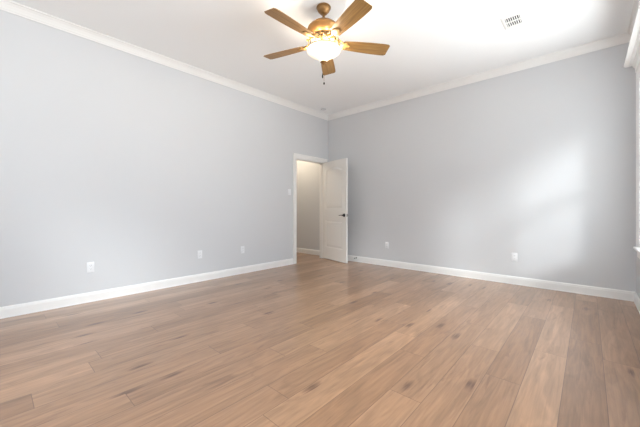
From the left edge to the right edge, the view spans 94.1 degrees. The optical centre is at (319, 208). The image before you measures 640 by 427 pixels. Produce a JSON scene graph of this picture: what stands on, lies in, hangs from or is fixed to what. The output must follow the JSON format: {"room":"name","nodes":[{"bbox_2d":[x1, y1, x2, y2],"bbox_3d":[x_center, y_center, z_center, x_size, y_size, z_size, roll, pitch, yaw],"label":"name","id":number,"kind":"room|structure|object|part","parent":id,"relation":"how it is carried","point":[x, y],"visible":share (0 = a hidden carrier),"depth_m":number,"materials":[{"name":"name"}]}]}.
{"room":"empty bedroom","nodes":[
{"label":"empty bedroom","id":0,"kind":"room"},
{"bbox_2d":[0,10,327,306],"bbox_3d":[-2.084,-0.475,4.037,0.120,3.050,6.850,0,0,42],"label":"wall","id":1,"kind":"structure","parent":0,"point":[131,166],"depth_m":3.63,"materials":[{"name":"grey paint"}]},
{"bbox_2d":[87,262,93,272],"bbox_3d":[-2.597,0.659,3.372,0.009,0.115,0.070,0,0,42],"label":"wall outlet","id":2,"kind":"object","parent":1,"relation":"attached to","point":[90,265],"visible":1,"depth_m":3.37,"materials":[{"name":"white plastic"}]},
{"bbox_2d":[0,258,292,318],"bbox_3d":[-2.033,0.995,3.990,0.018,0.110,6.610,0,0,42],"label":"baseboard","id":3,"kind":"structure","parent":1,"relation":"attached to","point":[59,302],"depth_m":3.60,"materials":[{"name":"white wood"}]},
{"bbox_2d":[0,0,327,120],"bbox_3d":[-2.013,-1.956,3.972,0.072,0.088,6.610,0,0,42],"label":"crown molding","id":4,"kind":"structure","parent":1,"relation":"attached to","point":[9,6],"depth_m":3.67,"materials":[{"name":"white wood"}]},
{"bbox_2d":[197,250,201,258],"bbox_3d":[-1.742,0.659,4.321,0.009,0.115,0.070,0,0,42],"label":"wall outlet","id":5,"kind":"object","parent":1,"relation":"attached to","point":[199,253],"visible":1,"depth_m":4.31,"materials":[{"name":"white plastic"}]},
{"bbox_2d":[293,153,326,263],"bbox_3d":[-0.231,-0.010,6.095,0.160,2.120,0.990,0,0,42],"label":"door frame","id":6,"kind":"structure","parent":1,"relation":"attached to","point":[300,157],"depth_m":5.79,"materials":[{"name":"white wood"}]},
{"bbox_2d":[323,158,347,262],"bbox_3d":[0.285,0.029,6.016,0.146,2.005,0.834,0,0,-34],"label":"door","id":7,"kind":"structure","parent":1,"relation":"in","point":[335,173],"depth_m":5.95,"materials":[{"name":"white paint"}]},
{"bbox_2d":[297,160,319,249],"bbox_3d":[-0.655,-0.325,7.425,2.290,2.750,0.120,0,0,42],"label":"wall","id":8,"kind":"structure","parent":0,"point":[308,173],"depth_m":7.00,"materials":[{"name":"grey paint"}]},
{"bbox_2d":[297,248,319,254],"bbox_3d":[-0.701,0.995,7.374,2.290,0.110,0.018,0,0,42],"label":"baseboard","id":9,"kind":"structure","parent":8,"relation":"attached to","point":[300,250],"depth_m":6.98,"materials":[{"name":"white wood"}]},
{"bbox_2d":[0,252,639,426],"bbox_3d":[-1.193,1.100,3.308,7.240,0.100,6.960,0,0,42],"label":"floor","id":10,"kind":"structure","parent":0,"point":[314,341],"depth_m":2.18,"materials":[{"name":"brown wood"}]},
{"bbox_2d":[11,0,633,114],"bbox_3d":[-0.334,-2.060,2.461,4.830,0.120,6.850,0,0,42],"label":"ceiling","id":11,"kind":"structure","parent":0,"point":[431,42],"depth_m":3.46,"materials":[{"name":"white paint"}]},
{"bbox_2d":[263,0,389,84],"bbox_3d":[0.005,-1.616,2.918,1.320,0.768,1.261,0,0,42],"label":"ceiling fan","id":12,"kind":"object","parent":11,"relation":"hanging from","point":[324,32],"visible":1,"depth_m":2.85,"materials":[{"name":"brown wood"}]},
{"bbox_3d":[-0.356,-1.640,3.131,0.486,0.006,0.156,0,12,25],"label":"blade","id":13,"kind":"part","parent":12,"relation":"part of","materials":[{"name":"brown wood"}]},
{"bbox_3d":[-0.257,-1.640,2.632,0.156,0.006,0.486,16,11,42],"label":"blade","id":14,"kind":"part","parent":12,"relation":"part of","materials":[{"name":"brown wood"}]},
{"bbox_3d":[0.036,-1.517,2.950,0.336,0.129,0.336,0,0,42],"label":"lamp shade","id":15,"kind":"part","parent":12,"relation":"part of","materials":[{"name":"beige glass"}]},
{"bbox_3d":[0.086,-1.640,3.379,0.156,0.006,0.486,-12,-1,7],"label":"blade","id":16,"kind":"part","parent":12,"relation":"part of","materials":[{"name":"brown wood"}]},
{"bbox_3d":[0.247,-1.640,2.573,0.156,0.006,0.486,14,-7,-29],"label":"blade","id":17,"kind":"part","parent":12,"relation":"part of","materials":[{"name":"brown wood"}]},
{"bbox_3d":[0.460,-1.640,3.035,0.486,0.006,0.156,0,-12,-11],"label":"blade","id":18,"kind":"part","parent":12,"relation":"part of","materials":[{"name":"brown wood"}]},
{"bbox_2d":[499,10,526,29],"bbox_3d":[2.048,-1.995,3.158,0.202,0.010,0.275,0,0,42],"label":"ceiling vent","id":19,"kind":"object","parent":11,"relation":"in","point":[512,20],"visible":1,"depth_m":3.15,"materials":[{"name":"white metal"}]},
{"bbox_2d":[328,42,635,291],"bbox_3d":[1.962,-0.475,4.921,4.710,3.050,0.120,0,0,42],"label":"wall","id":20,"kind":"structure","parent":0,"point":[537,164],"depth_m":4.21,"materials":[{"name":"grey paint"}]},
{"bbox_2d":[328,33,630,120],"bbox_3d":[1.853,-1.956,4.890,4.590,0.088,0.072,0,0,42],"label":"crown molding","id":21,"kind":"structure","parent":20,"relation":"attached to","point":[623,38],"depth_m":4.24,"materials":[{"name":"white wood"}]},
{"bbox_2d":[348,255,634,301],"bbox_3d":[1.871,0.995,4.910,4.590,0.110,0.018,0,0,42],"label":"baseboard","id":22,"kind":"structure","parent":20,"relation":"attached to","point":[552,285],"depth_m":4.18,"materials":[{"name":"white wood"}]},
{"bbox_2d":[512,253,516,260],"bbox_3d":[2.713,0.670,4.158,0.070,0.115,0.009,0,0,42],"label":"wall outlet","id":23,"kind":"object","parent":20,"relation":"attached to","point":[514,255],"visible":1,"depth_m":4.16,"materials":[{"name":"white plastic"}]},
{"bbox_2d":[636,251,639,297],"bbox_3d":[1.376,-0.475,0.840,0.120,3.050,6.730,0,0,42],"label":"wall","id":24,"kind":"structure","parent":0,"point":[637,258],"depth_m":3.26,"materials":[{"name":"grey paint"}]},
{"bbox_2d":[624,1,639,258],"bbox_3d":[2.637,-0.534,2.325,0.232,2.076,2.340,0,0,42],"label":"window","id":25,"kind":"structure","parent":24,"relation":"in","point":[632,58],"depth_m":3.07,"materials":[{"name":"white"}]},
{"bbox_3d":[2.593,-1.509,2.365,0.112,0.126,2.340,0,0,42],"label":"head cornice","id":26,"kind":"part","parent":25,"relation":"part of","materials":[{"name":"white wood"}]},
{"bbox_3d":[2.624,-0.530,2.337,0.026,1.860,2.165,0,0,42],"label":"casing","id":27,"kind":"part","parent":25,"relation":"part of","materials":[{"name":"white wood"}]},
{"bbox_2d":[627,0,639,34],"bbox_3d":[1.345,-1.956,0.949,0.072,0.088,6.610,0,0,42],"label":"crown molding","id":28,"kind":"structure","parent":24,"relation":"attached to","point":[636,2],"depth_m":3.06,"materials":[{"name":"white wood"}]},
{"bbox_2d":[634,292,639,313],"bbox_3d":[1.365,0.995,0.931,0.018,0.110,6.610,0,0,42],"label":"baseboard","id":29,"kind":"structure","parent":24,"relation":"attached to","point":[636,298],"depth_m":3.17,"materials":[{"name":"white wood"}]}
]}

